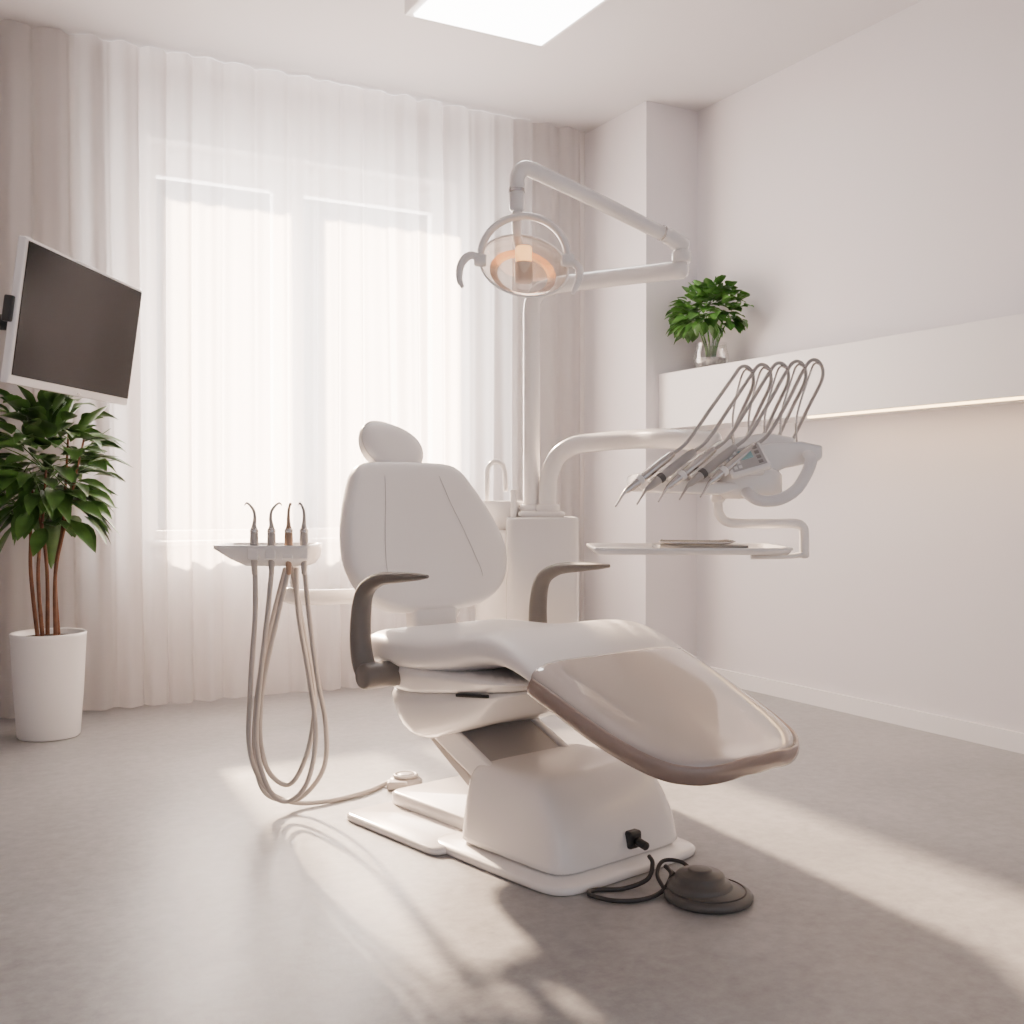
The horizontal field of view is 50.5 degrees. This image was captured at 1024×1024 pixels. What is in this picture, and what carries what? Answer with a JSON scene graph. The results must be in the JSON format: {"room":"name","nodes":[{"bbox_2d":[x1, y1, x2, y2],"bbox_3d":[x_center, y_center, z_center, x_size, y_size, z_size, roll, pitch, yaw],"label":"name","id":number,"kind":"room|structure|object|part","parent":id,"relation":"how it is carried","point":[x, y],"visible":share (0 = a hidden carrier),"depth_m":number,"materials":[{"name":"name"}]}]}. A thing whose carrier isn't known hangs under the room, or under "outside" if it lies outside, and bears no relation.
{"room":"dental clinic","nodes":[
{"label":"dental clinic","id":0,"kind":"room"},
{"bbox_2d":[0,0,921,133],"bbox_3d":[0.020,-2.109,2.235,5.205,0.100,7.350,0,1,-29],"label":"ceiling","id":1,"kind":"structure","parent":0,"point":[694,55],"depth_m":4.86,"materials":[{"name":"white paint"}]},
{"bbox_2d":[0,19,584,718],"bbox_3d":[-1.623,-0.607,4.905,4.621,2.963,0.104,0,1,-29],"label":"sheer curtain","id":2,"kind":"object","parent":1,"relation":"hanging from","point":[293,246],"visible":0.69,"depth_m":5.12,"materials":[{"name":"white fabric"}]},
{"bbox_2d":[405,0,607,46],"bbox_3d":[0.007,-2.056,4.297,0.660,0.060,0.660,0,1,-29],"label":"housing","id":3,"kind":"object","parent":1,"relation":"attached to","point":[411,6],"visible":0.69,"depth_m":4.41,"materials":[{"name":"white paint"}]},
{"bbox_2d":[414,0,602,45],"bbox_3d":[0.007,-2.022,4.298,0.600,0.012,0.600,0,1,-29],"label":"ceiling light","id":4,"kind":"object","parent":3,"relation":"attached to","point":[536,22],"visible":1,"depth_m":4.40,"materials":[{"name":"white plastic"}]},
{"bbox_2d":[0,686,1023,1023],"bbox_3d":[0.020,0.951,2.274,5.205,0.140,7.350,0,1,-29],"label":"floor","id":5,"kind":"structure","parent":0,"point":[148,875],"depth_m":2.59,"materials":[{"name":"concrete"}]},
{"bbox_2d":[0,385,132,741],"bbox_3d":[-1.856,0.164,4.327,0.636,1.461,0.621,0,1,-29],"label":"ficus plant","id":6,"kind":"object","parent":5,"relation":"on","point":[48,664],"visible":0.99,"depth_m":4.23,"materials":[{"name":"green plant"}]},
{"bbox_3d":[-1.914,0.180,4.295,0.027,0.657,0.085,1,1,38],"label":"stem","id":7,"kind":"part","parent":6,"relation":"part of","materials":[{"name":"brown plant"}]},
{"bbox_3d":[-1.907,0.181,4.375,0.100,0.653,0.023,0,1,16],"label":"stem","id":8,"kind":"part","parent":6,"relation":"part of","materials":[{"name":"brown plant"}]},
{"bbox_3d":[-1.837,0.173,4.238,0.033,0.673,0.118,0,1,-29],"label":"stem","id":9,"kind":"part","parent":6,"relation":"part of","materials":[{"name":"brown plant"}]},
{"bbox_3d":[-1.850,0.686,4.332,0.288,0.416,0.288,0,1,-29],"label":"pot","id":10,"kind":"part","parent":6,"relation":"part of","materials":[{"name":"white ceramic"}]},
{"bbox_3d":[-1.815,0.092,4.385,0.024,0.831,0.094,0,1,19],"label":"stem","id":11,"kind":"part","parent":6,"relation":"part of","materials":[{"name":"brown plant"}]},
{"bbox_3d":[-1.761,0.104,4.313,0.124,0.809,0.022,0,1,-10],"label":"stem","id":12,"kind":"part","parent":6,"relation":"part of","materials":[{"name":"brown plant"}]},
{"bbox_2d":[284,421,799,896],"bbox_3d":[0.108,0.313,3.026,0.861,1.196,1.526,-1,1,-41],"label":"dental chair","id":13,"kind":"object","parent":5,"relation":"on","point":[528,807],"visible":1,"depth_m":2.87,"materials":[{"name":"white leather"}]},
{"bbox_2d":[213,502,395,805],"bbox_3d":[-0.613,0.438,3.355,0.602,0.939,0.288,0,1,-19],"label":"holder","id":14,"kind":"object","parent":13,"relation":"attached to","point":[254,553],"visible":0.99,"depth_m":3.23,"materials":[{"name":"white plastic"}]},
{"bbox_2d":[213,542,321,565],"bbox_3d":[-0.740,0.128,3.307,0.300,0.062,0.230,0,1,0],"label":"tray","id":15,"kind":"object","parent":14,"relation":"on","point":[245,553],"depth_m":3.20,"materials":[{"name":"white plastic"}]},
{"bbox_3d":[-0.434,0.287,3.386,0.555,0.117,0.065,0,1,-15],"label":"holder arm","id":16,"kind":"part","parent":13,"relation":"part of","materials":[{"name":"white plastic"}]},
{"bbox_3d":[-0.361,0.453,3.027,0.140,0.072,0.072,-1,1,-41],"label":"armrest pivot","id":17,"kind":"part","parent":13,"relation":"part of","materials":[{"name":"grey plastic"}]},
{"bbox_3d":[-0.331,0.323,2.935,0.066,0.329,0.348,-1,1,-41],"label":"armrest","id":18,"kind":"part","parent":13,"relation":"part of","materials":[{"name":"grey plastic"}]},
{"bbox_2d":[358,421,421,462],"bbox_3d":[-0.396,-0.204,3.481,0.232,0.168,0.084,18,-34,-32],"label":"cushion","id":19,"kind":"object","parent":13,"relation":"on","point":[378,441],"depth_m":3.44,"materials":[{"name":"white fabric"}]},
{"bbox_3d":[-0.160,0.899,3.205,0.510,0.020,0.470,-1,1,-41],"label":"plate","id":20,"kind":"part","parent":13,"relation":"part of","materials":[{"name":"white ceramic"}]},
{"bbox_2d":[339,462,506,612],"bbox_3d":[-0.291,0.072,3.401,0.608,0.492,0.114,-1,-20,-41],"label":"backrest cushion","id":21,"kind":"object","parent":13,"relation":"on","point":[414,517],"depth_m":3.37,"materials":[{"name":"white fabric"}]},
{"bbox_3d":[-0.052,0.752,3.131,0.200,0.040,0.403,-1,31,-41],"label":"lift arm","id":22,"kind":"part","parent":13,"relation":"part of","materials":[{"name":"grey"}]},
{"bbox_3d":[-0.123,0.669,2.990,0.022,0.075,0.504,-1,25,-41],"label":"lift arm","id":23,"kind":"part","parent":13,"relation":"part of","materials":[{"name":"white ceramic"}]},
{"bbox_3d":[-0.013,0.663,3.084,0.270,0.050,0.504,-1,25,-41],"label":"lift arm","id":24,"kind":"part","parent":13,"relation":"part of","materials":[{"name":"grey"}]},
{"bbox_2d":[371,619,682,681],"bbox_3d":[0.042,0.377,3.016,0.578,0.154,0.850,-1,1,-41],"label":"seat cushion","id":25,"kind":"object","parent":13,"relation":"on","point":[427,650],"depth_m":2.82,"materials":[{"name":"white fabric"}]},
{"bbox_3d":[0.097,0.666,3.179,0.022,0.075,0.504,-1,25,-41],"label":"lift arm","id":26,"kind":"part","parent":13,"relation":"part of","materials":[{"name":"white ceramic"}]},
{"bbox_3d":[0.141,0.901,2.930,0.540,0.022,0.540,-1,1,-41],"label":"plate","id":27,"kind":"part","parent":13,"relation":"part of","materials":[{"name":"white ceramic"}]},
{"bbox_3d":[0.178,0.317,3.372,0.066,0.329,0.348,-1,1,-41],"label":"armrest","id":28,"kind":"part","parent":13,"relation":"part of","materials":[{"name":"grey plastic"}]},
{"bbox_2d":[625,828,640,848],"bbox_3d":[0.310,0.842,2.795,0.045,0.045,0.030,-1,1,-41],"label":"socket","id":29,"kind":"object","parent":13,"relation":"attached to","point":[632,835],"depth_m":2.78,"materials":[{"name":"black plastic"}]},
{"bbox_2d":[586,358,824,558],"bbox_3d":[0.553,-0.153,3.023,0.675,0.565,0.431,0,1,0],"label":"dental instrument unit","id":30,"kind":"object","parent":13,"relation":"attached to","point":[747,467],"visible":1,"depth_m":2.91,"materials":[{"name":"white plastic"}]},
{"bbox_2d":[586,543,792,554],"bbox_3d":[0.480,0.102,3.012,0.530,0.018,0.320,0,1,0],"label":"tray","id":31,"kind":"object","parent":30,"relation":"on","point":[598,548],"depth_m":2.86,"materials":[{"name":"white plastic"}]},
{"bbox_2d":[652,539,747,547],"bbox_3d":[0.520,0.089,3.021,0.241,0.024,0.170,0,1,0],"label":"instrument","id":32,"kind":"object","parent":30,"relation":"on","point":[724,543],"visible":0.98,"depth_m":2.95,"materials":[{"name":"silver metal"}]},
{"bbox_3d":[0.645,-0.290,3.037,0.061,0.224,0.018,0,1,33],"label":"whip arm","id":33,"kind":"part","parent":30,"relation":"part of","materials":[{"name":"silver metal"}]},
{"bbox_3d":[0.623,-0.137,2.888,0.110,0.090,0.022,-16,-39,0],"label":"control panel","id":34,"kind":"part","parent":30,"relation":"part of","materials":[{"name":"white plastic"}]},
{"bbox_3d":[0.697,-0.293,3.054,0.066,0.230,0.018,0,1,20],"label":"whip arm","id":35,"kind":"part","parent":30,"relation":"part of","materials":[{"name":"silver metal"}]},
{"bbox_3d":[0.684,0.039,2.981,0.265,0.176,0.026,0,1,0],"label":"tray arm","id":36,"kind":"part","parent":30,"relation":"part of","materials":[{"name":"white plastic"}]},
{"bbox_3d":[0.747,-0.296,3.066,0.070,0.236,0.018,0,1,18],"label":"whip arm","id":37,"kind":"part","parent":30,"relation":"part of","materials":[{"name":"silver metal"}]},
{"bbox_3d":[0.714,-0.090,2.888,0.205,0.154,0.096,0,1,0],"label":"console handle","id":38,"kind":"part","parent":30,"relation":"part of","materials":[{"name":"white paint"}]},
{"bbox_3d":[0.796,-0.299,3.078,0.074,0.242,0.018,0,1,17],"label":"whip arm","id":39,"kind":"part","parent":30,"relation":"part of","materials":[{"name":"silver metal"}]},
{"bbox_3d":[0.846,-0.302,3.090,0.078,0.248,0.018,0,1,16],"label":"whip arm","id":40,"kind":"part","parent":30,"relation":"part of","materials":[{"name":"silver metal"}]},
{"bbox_2d":[586,854,752,914],"bbox_3d":[0.382,0.881,2.599,0.385,0.071,0.210,0,1,18],"label":"foot pedal","id":41,"kind":"object","parent":5,"relation":"on","point":[702,889],"visible":1,"depth_m":2.54,"materials":[{"name":"grey plastic"}]},
{"bbox_2d":[476,261,721,623],"bbox_3d":[0.230,-0.098,3.547,0.785,1.405,0.744,0,1,0],"label":"dental cuspidor unit","id":42,"kind":"object","parent":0,"point":[536,535],"depth_m":3.61,"materials":[{"name":"white plastic"}]},
{"bbox_2d":[456,160,690,297],"bbox_3d":[0.203,-0.830,3.300,0.732,0.411,0.352,0,1,0],"label":"lamp","id":43,"kind":"object","parent":42,"relation":"attached to","point":[523,255],"depth_m":3.20,"materials":[{"name":"white plastic"}]},
{"bbox_2d":[584,101,697,656],"bbox_3d":[0.642,-0.617,5.990,0.330,2.980,0.790,0,1,-29],"label":"pillar","id":44,"kind":"structure","parent":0,"point":[644,159],"depth_m":5.69,"materials":[{"name":"white paint"}]},
{"bbox_2d":[697,0,1023,732],"bbox_3d":[2.260,-0.585,3.479,0.100,2.980,7.350,0,1,-29],"label":"wall","id":45,"kind":"structure","parent":0,"point":[871,185],"depth_m":4.63,"materials":[{"name":"white paint"}]},
{"bbox_2d":[659,313,1023,430],"bbox_3d":[2.344,-0.530,2.961,0.250,0.295,6.160,0,1,-29],"label":"wall shelf","id":46,"kind":"object","parent":45,"relation":"attached to","point":[977,363],"depth_m":4.32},
{"bbox_2d":[664,275,753,367],"bbox_3d":[0.933,-0.940,5.383,0.302,0.462,0.572,0,1,-29],"label":"potted plant","id":47,"kind":"object","parent":46,"relation":"on","point":[689,326],"visible":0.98,"depth_m":5.33,"materials":[{"name":"green plant"}]},
{"bbox_3d":[0.949,-0.864,5.385,0.065,0.213,0.005,0,1,-29],"label":"stem","id":48,"kind":"part","parent":47,"relation":"part of","materials":[{"name":"green plant"}]},
{"bbox_3d":[0.941,-0.864,5.415,0.056,0.213,0.045,0,1,-29],"label":"stem","id":49,"kind":"part","parent":47,"relation":"part of","materials":[{"name":"green plant"}]},
{"bbox_3d":[0.968,-0.864,5.363,0.007,0.213,0.070,0,1,25],"label":"stem","id":50,"kind":"part","parent":47,"relation":"part of","materials":[{"name":"green plant"}]},
{"bbox_3d":[0.995,-0.864,5.352,0.035,0.213,0.074,0,1,-29],"label":"stem","id":51,"kind":"part","parent":47,"relation":"part of","materials":[{"name":"green plant"}]},
{"bbox_3d":[1.017,-0.865,5.455,0.007,0.213,0.070,0,1,25],"label":"stem","id":52,"kind":"part","parent":47,"relation":"part of","materials":[{"name":"green plant"}]},
{"bbox_3d":[1.021,-0.864,5.357,0.005,0.213,0.085,0,1,-29],"label":"stem","id":53,"kind":"part","parent":47,"relation":"part of","materials":[{"name":"green plant"}]},
{"bbox_3d":[1.038,-0.864,5.376,0.035,0.213,0.074,0,1,-29],"label":"stem","id":54,"kind":"part","parent":47,"relation":"part of","materials":[{"name":"green plant"}]},
{"bbox_2d":[710,666,1023,753],"bbox_3d":[2.447,0.873,3.035,0.015,0.075,6.160,0,1,-29],"label":"baseboard","id":55,"kind":"structure","parent":45,"relation":"attached to","point":[987,735],"depth_m":4.60,"materials":[{"name":"white paint"}]},
{"bbox_3d":[-2.220,-0.553,1.031,0.100,2.980,7.350,0,1,-29],"label":"wall","id":56,"kind":"structure","parent":0,"visible":0},
{"bbox_2d":[0,235,141,405],"bbox_3d":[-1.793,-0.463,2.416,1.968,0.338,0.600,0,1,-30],"label":"monitor","id":57,"kind":"object","parent":56,"relation":"attached to","point":[70,325],"visible":1,"depth_m":2.71,"materials":[{"name":"white plastic"}]},
{"bbox_3d":[-1.578,-0.476,2.564,0.920,0.045,0.040,0,1,-27],"label":"arm","id":58,"kind":"part","parent":57,"relation":"part of","materials":[{"name":"black plastic"}]}
]}

